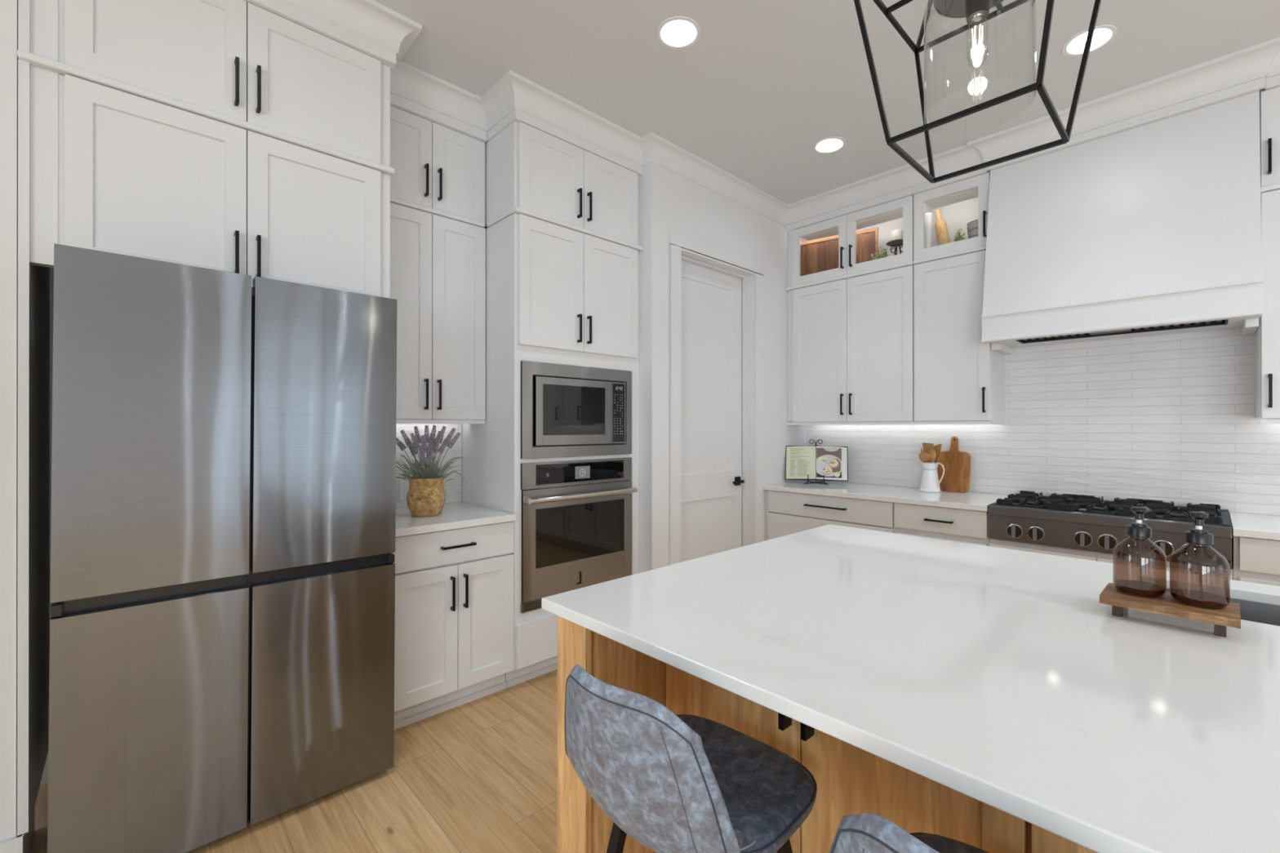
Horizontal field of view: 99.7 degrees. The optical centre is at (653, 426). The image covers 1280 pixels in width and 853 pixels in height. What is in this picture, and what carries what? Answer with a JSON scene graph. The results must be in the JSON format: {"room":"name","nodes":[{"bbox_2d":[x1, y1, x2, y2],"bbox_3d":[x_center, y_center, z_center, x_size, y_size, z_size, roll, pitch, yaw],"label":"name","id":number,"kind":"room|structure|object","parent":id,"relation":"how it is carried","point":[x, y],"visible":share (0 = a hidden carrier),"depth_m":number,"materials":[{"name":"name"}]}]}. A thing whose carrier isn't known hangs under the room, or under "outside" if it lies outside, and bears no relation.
{"room":"kitchen","nodes":[
{"label":"kitchen","id":0,"kind":"room"},
{"bbox_2d":[0,0,18,841],"bbox_3d":[-3.279,-0.190,0.401,3.663,3.090,0.200,0,0,-44],"label":"wall","id":1,"kind":"structure","parent":0,"point":[9,58],"depth_m":1.60,"materials":[{"name":"white paint"}]},
{"bbox_2d":[0,806,35,852],"bbox_3d":[-3.185,1.286,0.530,3.380,0.140,0.293,0,0,-44],"label":"baseboard","id":2,"kind":"structure","parent":1,"relation":"attached to","point":[22,843],"depth_m":1.60,"materials":[{"name":"white paint"}]},
{"bbox_2d":[17,0,396,175],"bbox_3d":[-1.706,-1.351,2.177,1.063,0.519,0.643,0,0,-44],"label":"upper cabinet","id":3,"kind":"object","parent":1,"relation":"attached to","point":[277,69],"visible":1,"depth_m":1.96,"materials":[{"name":"white paint"}]},
{"bbox_2d":[37,66,457,786],"bbox_3d":[-1.491,-0.187,2.988,2.534,3.090,0.200,0,0,-44],"label":"wall","id":4,"kind":"structure","parent":0,"point":[44,780],"depth_m":2.06,"materials":[{"name":"white paint"}]},
{"bbox_2d":[395,423,462,508],"bbox_3d":[-1.348,0.191,2.981,0.590,0.506,0.009,0,0,-44],"label":"tiled wall","id":5,"kind":"structure","parent":4,"relation":"attached to","point":[452,487],"depth_m":3.10,"materials":[{"name":"white tile"}]},
{"bbox_2d":[400,479,408,500],"bbox_3d":[-1.357,0.346,2.961,0.070,0.115,0.006,0,0,-44],"label":"wall outlet","id":6,"kind":"object","parent":5,"relation":"attached to","point":[404,484],"visible":0.59,"depth_m":2.95,"materials":[{"name":"white plastic"}]},
{"bbox_2d":[403,491,408,497],"bbox_3d":[-1.355,0.373,2.960,0.034,0.032,0.002,0,0,-44],"label":"receptacle","id":7,"kind":"object","parent":6,"relation":"attached to","point":[405,493],"depth_m":2.95,"materials":[{"name":"white plastic"}]},
{"bbox_2d":[403,481,408,487],"bbox_3d":[-1.355,0.318,2.960,0.034,0.032,0.002,0,0,-44],"label":"receptacle","id":8,"kind":"object","parent":6,"relation":"attached to","point":[406,484],"depth_m":2.96,"materials":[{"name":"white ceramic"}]},
{"bbox_2d":[386,92,487,227],"bbox_3d":[-1.232,-1.350,2.860,0.585,0.519,0.345,0,0,-44],"label":"upper cabinet","id":9,"kind":"object","parent":4,"relation":"attached to","point":[437,159],"visible":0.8,"depth_m":2.77,"materials":[{"name":"white paint"}]},
{"bbox_2d":[390,202,485,423],"bbox_3d":[-1.230,-0.553,2.860,0.588,1.076,0.345,0,0,-44],"label":"upper cabinet","id":10,"kind":"object","parent":4,"relation":"attached to","point":[437,263],"visible":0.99,"depth_m":2.78,"materials":[{"name":"white paint"}]},
{"bbox_2d":[30,669,557,852],"bbox_3d":[0.887,1.414,-0.617,8.212,0.120,8.680,0,0,-44],"label":"floor","id":11,"kind":"structure","parent":0,"point":[479,775],"depth_m":1.96,"materials":[{"name":"brown wood"}]},
{"bbox_2d":[17,58,390,835],"bbox_3d":[-1.710,0.133,2.171,1.050,2.449,0.643,0,0,-44],"label":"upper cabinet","id":12,"kind":"object","parent":11,"relation":"on","point":[103,168],"visible":0.71,"depth_m":1.83,"materials":[{"name":"white paint"}]},
{"bbox_2d":[47,243,397,852],"bbox_3d":[-1.600,0.427,2.071,0.927,1.868,0.759,1,0,-44],"label":"refrigerator","id":13,"kind":"object","parent":11,"relation":"on","point":[222,621],"visible":1,"depth_m":1.72,"materials":[{"name":"grey metal"}]},
{"bbox_2d":[391,521,514,729],"bbox_3d":[-1.125,0.918,2.751,0.589,0.880,0.645,0,0,-44],"label":"base cabinet","id":14,"kind":"object","parent":11,"relation":"on","point":[454,636],"visible":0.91,"depth_m":2.53,"materials":[{"name":"white paint"}]},
{"bbox_2d":[395,502,516,537],"bbox_3d":[-1.125,0.461,2.752,0.591,0.034,0.629,0,0,-44],"label":"countertop","id":15,"kind":"structure","parent":14,"relation":"on","point":[458,515],"depth_m":2.62,"materials":[{"name":"white stone"}]},
{"bbox_2d":[395,425,466,516],"bbox_3d":[-1.139,0.217,2.728,0.238,0.451,0.321,0,0,30],"label":"plant","id":16,"kind":"object","parent":15,"relation":"on","point":[426,494],"visible":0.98,"depth_m":2.68,"materials":[{"name":"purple plant"}]},
{"bbox_2d":[461,213,639,688],"bbox_3d":[-0.595,0.134,3.258,0.869,2.449,0.661,0,0,-44],"label":"tall cabinet","id":17,"kind":"object","parent":11,"relation":"on","point":[555,294],"visible":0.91,"depth_m":2.92,"materials":[{"name":"white paint"}]},
{"bbox_2d":[520,360,631,458],"bbox_3d":[-0.545,-0.086,3.178,0.757,0.508,0.400,0,0,-44],"label":"microwave","id":18,"kind":"object","parent":17,"relation":"in","point":[580,414],"visible":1,"depth_m":3.00,"materials":[{"name":"silver metal"}]},
{"bbox_2d":[520,457,637,613],"bbox_3d":[-0.574,0.574,3.207,0.757,0.770,0.616,0,0,-44],"label":"oven","id":19,"kind":"object","parent":17,"relation":"in","point":[576,515],"visible":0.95,"depth_m":2.99,"materials":[{"name":"silver metal"}]},
{"bbox_2d":[564,664,817,852],"bbox_3d":[0.070,0.892,1.072,0.434,0.935,0.489,0,0,43],"label":"bar stool","id":20,"kind":"object","parent":11,"relation":"on","point":[669,782],"visible":1,"depth_m":0.90,"materials":[{"name":"grey fabric"}]},
{"bbox_2d":[557,616,1097,852],"bbox_3d":[1.335,0.913,0.815,1.472,0.886,3.026,0,0,-44],"label":"kitchen island","id":21,"kind":"object","parent":11,"relation":"on","point":[850,780],"visible":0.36,"depth_m":1.19,"materials":[{"name":"brown wood"}]},
{"bbox_2d":[541,524,1279,852],"bbox_3d":[1.337,0.456,0.814,1.522,0.028,3.102,0,0,-44],"label":"island countertop","id":22,"kind":"structure","parent":21,"relation":"on","point":[1001,678],"depth_m":0.99,"materials":[{"name":"white stone"}]},
{"bbox_2d":[1099,582,1240,637],"bbox_3d":[1.174,0.418,1.233,0.161,0.048,0.227,0,0,-44],"label":"tray riser","id":23,"kind":"object","parent":22,"relation":"on","point":[1229,615],"visible":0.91,"depth_m":1.19,"materials":[{"name":"brown wood"}]},
{"bbox_2d":[1112,506,1166,597],"bbox_3d":[1.149,0.292,1.279,0.095,0.203,0.095,0,0,-44],"label":"soap bottle","id":24,"kind":"object","parent":23,"relation":"on","point":[1139,564],"visible":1,"depth_m":1.25,"materials":[{"name":"brown glass"}]},
{"bbox_2d":[1169,511,1230,608],"bbox_3d":[1.213,0.292,1.202,0.095,0.203,0.095,0,0,-44],"label":"soap bottle","id":25,"kind":"object","parent":23,"relation":"on","point":[1200,575],"visible":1,"depth_m":1.18,"materials":[{"name":"brown glass"}]},
{"bbox_2d":[1166,588,1279,626],"bbox_3d":[1.596,0.578,1.222,0.353,0.213,0.785,0,0,-44],"label":"sink","id":26,"kind":"object","parent":22,"relation":"in","point":[1258,612],"visible":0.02,"depth_m":1.45,"materials":[{"name":"silver metal"}]},
{"bbox_2d":[765,489,894,540],"bbox_3d":[1.394,0.919,3.977,0.655,0.880,0.962,0,0,-44],"label":"base cabinet","id":27,"kind":"object","parent":11,"relation":"on","point":[787,513],"visible":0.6,"depth_m":3.79,"materials":[{"name":"white paint"}]},
{"bbox_2d":[763,480,1008,511],"bbox_3d":[1.580,0.462,3.790,0.653,0.034,1.494,0,0,-44],"label":"countertop","id":28,"kind":"structure","parent":27,"relation":"on","point":[976,501],"depth_m":3.59,"materials":[{"name":"white stone"}]},
{"bbox_2d":[804,439,828,484],"bbox_3d":[1.268,0.274,4.224,0.181,0.345,0.211,0,0,17],"label":"book stand","id":29,"kind":"object","parent":28,"relation":"on","point":[815,445],"visible":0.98,"depth_m":4.15,"materials":[{"name":"black metal"}]},
{"bbox_2d":[785,445,848,481],"bbox_3d":[1.269,0.287,4.221,0.468,0.265,0.086,0,0,17],"label":"cookbook","id":30,"kind":"object","parent":29,"relation":"on","point":[832,462],"visible":0.99,"depth_m":4.21,"materials":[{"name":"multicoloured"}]},
{"bbox_2d":[816,448,841,474],"bbox_3d":[1.357,0.281,4.184,0.188,0.228,0.062,0,0,15],"label":"print","id":31,"kind":"object","parent":30,"relation":"on","point":[828,460],"depth_m":4.19,"materials":[{"name":"multicoloured paper"}]},
{"bbox_2d":[919,462,945,493],"bbox_3d":[1.894,0.343,3.675,0.160,0.203,0.134,0,0,32],"label":"pitcher","id":32,"kind":"object","parent":28,"relation":"on","point":[930,482],"visible":0.98,"depth_m":3.64,"materials":[{"name":"white ceramic"}]},
{"bbox_2d":[919,452,929,462],"bbox_3d":[1.846,0.295,3.686,0.029,0.242,0.079,0,0,-44],"label":"ladle","id":33,"kind":"object","parent":32,"relation":"in","point":[924,457],"visible":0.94,"depth_m":3.68,"materials":[{"name":"brown wood"}]},
{"bbox_2d":[920,448,928,462],"bbox_3d":[1.864,0.281,3.711,0.012,0.268,0.065,0,0,-30],"label":"wooden fork","id":34,"kind":"object","parent":32,"relation":"in","point":[922,449],"visible":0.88,"depth_m":3.71,"materials":[{"name":"brown wood"}]},
{"bbox_2d":[922,442,933,462],"bbox_3d":[1.887,0.264,3.720,0.012,0.303,0.084,0,0,-27],"label":"wooden turner","id":35,"kind":"object","parent":32,"relation":"in","point":[929,446],"visible":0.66,"depth_m":3.72,"materials":[{"name":"brown wood"}]},
{"bbox_2d":[927,448,936,462],"bbox_3d":[1.875,0.282,3.653,0.023,0.265,0.062,0,0,-19],"label":"wooden spoon","id":36,"kind":"object","parent":32,"relation":"in","point":[931,452],"visible":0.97,"depth_m":3.64,"materials":[{"name":"brown wood"}]},
{"bbox_2d":[932,444,942,462],"bbox_3d":[1.915,0.265,3.656,0.013,0.300,0.067,0,0,-28],"label":"wooden spatula","id":37,"kind":"object","parent":32,"relation":"in","point":[937,448],"visible":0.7,"depth_m":3.65,"materials":[{"name":"brown wood"}]},
{"bbox_2d":[937,435,970,492],"bbox_3d":[2.054,0.256,3.700,0.073,0.377,0.204,0,0,-44],"label":"cutting board","id":38,"kind":"object","parent":28,"relation":"on","point":[957,464],"visible":0.88,"depth_m":3.69,"materials":[{"name":"brown wood"}]},
{"bbox_2d":[987,490,1232,569],"bbox_3d":[2.422,0.519,2.911,0.669,0.222,0.940,0,0,-44],"label":"rangetop","id":39,"kind":"object","parent":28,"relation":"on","point":[1090,523],"visible":0.81,"depth_m":2.77,"materials":[{"name":"silver metal"}]},
{"bbox_2d":[1012,498,1217,518],"bbox_3d":[2.444,0.451,2.933,0.575,0.004,0.878,0,0,-44],"label":"tray","id":40,"kind":"object","parent":39,"relation":"on","point":[1096,511],"depth_m":2.81,"materials":[{"name":"black metal"}]},
{"bbox_2d":[828,813,988,852],"bbox_3d":[0.463,0.891,0.686,0.434,0.935,0.489,0,0,43],"label":"bar stool","id":41,"kind":"object","parent":11,"relation":"on","point":[865,833],"visible":1,"depth_m":0.61,"materials":[{"name":"grey fabric"}]},
{"bbox_2d":[893,502,989,546],"bbox_3d":[1.914,0.919,3.443,0.655,0.880,0.526,0,0,-44],"label":"drawer","id":42,"kind":"object","parent":11,"relation":"on","point":[963,526],"visible":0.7,"depth_m":3.22,"materials":[{"name":"white paint"}]},
{"bbox_2d":[989,538,1232,579],"bbox_3d":[2.428,0.995,2.916,0.655,0.726,0.942,0,0,-44],"label":"base cabinet","id":43,"kind":"object","parent":11,"relation":"on","point":[1087,555],"visible":0.05,"depth_m":2.83,"materials":[{"name":"white paint"}]},
{"bbox_2d":[1231,535,1279,586],"bbox_3d":[3.119,0.917,2.229,0.623,0.880,1.002,0,0,-44],"label":"base cabinet","id":44,"kind":"object","parent":11,"relation":"on","point":[1254,560],"visible":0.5,"depth_m":2.33,"materials":[{"name":"white paint"}]},
{"bbox_2d":[1229,511,1279,540],"bbox_3d":[3.108,0.460,2.221,0.653,0.034,1.004,0,0,-44],"label":"countertop","id":45,"kind":"structure","parent":44,"relation":"on","point":[1243,525],"depth_m":2.40,"materials":[{"name":"white stone"}]},
{"bbox_2d":[406,475,445,516],"bbox_3d":[-1.148,0.349,2.728,0.177,0.187,0.216,0,0,-14],"label":"basket","id":46,"kind":"object","parent":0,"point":[426,495],"depth_m":2.64,"materials":[{"name":"beige wicker"}]},
{"bbox_2d":[638,162,807,573],"bbox_3d":[0.394,-0.185,4.322,2.028,3.090,0.920,0,0,-44],"label":"wall","id":47,"kind":"structure","parent":0,"point":[668,200],"depth_m":3.40,"materials":[{"name":"white paint"}]},
{"bbox_2d":[484,108,642,251],"bbox_3d":[-0.598,-1.350,3.256,0.881,0.519,0.661,0,0,-44],"label":"upper cabinet","id":48,"kind":"object","parent":47,"relation":"attached to","point":[535,168],"visible":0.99,"depth_m":2.95,"materials":[{"name":"white paint"}]},
{"bbox_2d":[681,259,744,562],"bbox_3d":[0.393,0.113,3.812,0.801,2.477,0.092,0,0,-44],"label":"door","id":49,"kind":"structure","parent":47,"relation":"in","point":[712,481],"depth_m":3.84,"materials":[{"name":"white paint"}]},
{"bbox_2d":[668,229,763,565],"bbox_3d":[0.463,0.062,3.740,1.023,2.595,0.008,0,0,-44],"label":"trim","id":50,"kind":"structure","parent":47,"relation":"attached to","point":[677,240],"depth_m":3.44,"materials":[{"name":"white paint"}]},
{"bbox_2d":[679,246,756,562],"bbox_3d":[0.410,0.105,3.794,0.841,2.508,0.158,0,0,-44],"label":"trim","id":51,"kind":"structure","parent":47,"relation":"attached to","point":[748,277],"depth_m":4.03,"materials":[{"name":"white paint"}]},
{"bbox_2d":[281,0,1279,225],"bbox_3d":[0.898,-1.671,1.615,4.011,0.124,4.457,0,0,-44],"label":"trim","id":52,"kind":"structure","parent":47,"relation":"attached to","point":[371,20],"depth_m":2.85,"materials":[{"name":"white paint"}]},
{"bbox_2d":[373,0,1279,204],"bbox_3d":[0.887,-1.746,-0.614,8.212,0.020,8.680,0,0,-44],"label":"ceiling","id":53,"kind":"structure","parent":0,"point":[762,82],"depth_m":2.58,"materials":[{"name":"white paint"}]},
{"bbox_2d":[656,16,701,48],"bbox_3d":[0.109,-1.747,2.377,0.196,0.038,0.196,0,0,-44],"label":"recessed light","id":54,"kind":"object","parent":53,"relation":"in","point":[675,32],"visible":0.93,"depth_m":2.40,"materials":[{"name":"white plastic"}]},
{"bbox_2d":[813,136,846,153],"bbox_3d":[1.079,-1.746,3.322,0.196,0.038,0.196,0,0,-44],"label":"recessed light","id":55,"kind":"object","parent":53,"relation":"in","point":[833,144],"visible":0.84,"depth_m":3.36,"materials":[{"name":"white ceramic"}]},
{"bbox_2d":[853,0,1101,182],"bbox_3d":[0.814,-1.223,1.358,0.470,1.019,0.470,0,0,-44],"label":"pendant light","id":56,"kind":"object","parent":53,"relation":"hanging from","point":[975,12],"visible":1,"depth_m":1.36,"materials":[{"name":"black metal"}]},
{"bbox_2d":[965,0,989,24],"bbox_3d":[0.814,-1.062,1.358,0.052,0.067,0.052,0,0,-44],"label":"socket","id":57,"kind":"object","parent":56,"relation":"attached to","point":[976,11],"depth_m":1.35,"materials":[{"name":"silver metal"}]},
{"bbox_2d":[1061,24,1117,56],"bbox_3d":[1.954,-1.747,2.425,0.196,0.038,0.196,0,0,-44],"label":"recessed light","id":58,"kind":"object","parent":53,"relation":"in","point":[1104,34],"visible":0.77,"depth_m":2.44,"materials":[{"name":"white ceramic"}]},
{"bbox_3d":[4.078,-0.188,1.851,0.200,3.090,7.760,0,0,-44],"label":"wall","id":59,"kind":"structure","parent":0,"visible":0},
{"bbox_2d":[785,186,914,290],"bbox_3d":[1.509,-1.348,4.084,0.362,0.517,0.974,0,0,-44],"label":"upper cabinet","id":60,"kind":"object","parent":59,"relation":"attached to","point":[890,212],"visible":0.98,"depth_m":3.98,"materials":[{"name":"white wood"}]},
{"bbox_2d":[800,226,878,275],"bbox_3d":[1.394,-1.298,4.156,0.624,0.342,0.018,0,0,35],"label":"board","id":61,"kind":"object","parent":60,"relation":"in","point":[820,255],"visible":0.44,"depth_m":4.17,"materials":[{"name":"brown wood"}]},
{"bbox_2d":[870,246,888,259],"bbox_3d":[1.633,-1.217,3.913,0.081,0.179,0.128,0,0,-44],"label":"sprig","id":62,"kind":"object","parent":60,"relation":"in","point":[881,255],"visible":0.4,"depth_m":3.90,"materials":[{"name":"green plant"}]},
{"bbox_2d":[886,239,902,255],"bbox_3d":[1.737,-1.220,3.850,0.148,0.183,0.148,0,0,-44],"label":"candle holder","id":63,"kind":"object","parent":60,"relation":"in","point":[898,242],"visible":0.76,"depth_m":3.84,"materials":[{"name":"brown metal"}]},
{"bbox_2d":[891,229,902,240],"bbox_3d":[1.737,-1.354,3.851,0.078,0.094,0.078,0,0,-44],"label":"candle","id":64,"kind":"object","parent":63,"relation":"on","point":[897,233],"visible":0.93,"depth_m":3.82,"materials":[{"name":"white wax"}]},
{"bbox_2d":[912,168,990,264],"bbox_3d":[2.009,-1.349,3.571,0.362,0.517,0.454,0,0,-44],"label":"upper cabinet","id":65,"kind":"object","parent":59,"relation":"attached to","point":[961,200],"visible":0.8,"depth_m":3.57,"materials":[{"name":"white wood"}]},
{"bbox_2d":[924,213,933,248],"bbox_3d":[1.865,-1.287,3.676,0.062,0.319,0.062,0,0,-44],"label":"canister","id":66,"kind":"object","parent":65,"relation":"in","point":[928,216],"visible":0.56,"depth_m":3.65,"materials":[{"name":"white ceramic"}]},
{"bbox_2d":[934,209,950,245],"bbox_3d":[1.940,-1.304,3.630,0.071,0.349,0.137,0,0,-6],"label":"rolling pin","id":67,"kind":"object","parent":65,"relation":"in","point":[940,226],"visible":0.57,"depth_m":3.61,"materials":[{"name":"brown wood"}]},
{"bbox_2d":[953,227,965,241],"bbox_3d":[2.023,-1.222,3.582,0.089,0.188,0.081,0,0,-44],"label":"sprig","id":68,"kind":"object","parent":65,"relation":"in","point":[958,237],"visible":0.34,"depth_m":3.57,"materials":[{"name":"green plant"}]},
{"bbox_2d":[966,219,977,238],"bbox_3d":[2.118,-1.227,3.510,0.144,0.199,0.148,0,0,-44],"label":"pail","id":69,"kind":"object","parent":65,"relation":"in","point":[972,226],"visible":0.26,"depth_m":3.48,"materials":[{"name":"grey"}]},
{"bbox_2d":[807,327,1279,515],"bbox_3d":[2.712,-0.039,3.103,0.009,0.966,4.059,0,0,-44],"label":"tiled wall","id":70,"kind":"structure","parent":59,"relation":"attached to","point":[1168,418],"depth_m":3.12,"materials":[{"name":"white tile"}]},
{"bbox_2d":[786,265,914,424],"bbox_3d":[1.509,-0.551,4.083,0.362,1.076,0.974,0,0,-44],"label":"upper cabinet","id":71,"kind":"object","parent":70,"relation":"attached to","point":[851,341],"visible":0.99,"depth_m":3.93,"materials":[{"name":"white paint"}]},
{"bbox_2d":[856,420,987,422],"bbox_3d":[1.727,-0.028,3.951,0.019,0.026,1.350,0,0,-44],"label":"light","id":72,"kind":"object","parent":71,"relation":"attached to","point":[913,420],"visible":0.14,"depth_m":3.91,"materials":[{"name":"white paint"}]},
{"bbox_2d":[913,249,1004,424],"bbox_3d":[2.009,-0.552,3.570,0.362,1.076,0.454,0,0,-44],"label":"upper cabinet","id":73,"kind":"object","parent":70,"relation":"attached to","point":[958,378],"visible":0.97,"depth_m":3.46,"materials":[{"name":"white paint"}]},
{"bbox_2d":[1255,189,1279,423],"bbox_3d":[3.250,-0.553,2.296,0.362,1.076,0.912,0,0,-44],"label":"upper cabinet","id":74,"kind":"object","parent":70,"relation":"attached to","point":[1268,331],"visible":0.98,"depth_m":2.50,"materials":[{"name":"white paint"}]},
{"bbox_2d":[980,76,1265,355],"bbox_3d":[2.490,-1.038,2.958,0.528,1.140,1.130,0,0,-44],"label":"range hood","id":75,"kind":"object","parent":59,"relation":"attached to","point":[1148,224],"visible":0.97,"depth_m":2.76,"materials":[{"name":"white paint"}]},
{"bbox_2d":[1258,74,1279,193],"bbox_3d":[3.250,-1.350,2.297,0.362,0.517,0.912,0,0,-44],"label":"upper cabinet","id":76,"kind":"object","parent":59,"relation":"attached to","point":[1269,96],"visible":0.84,"depth_m":2.49,"materials":[{"name":"white wood"}]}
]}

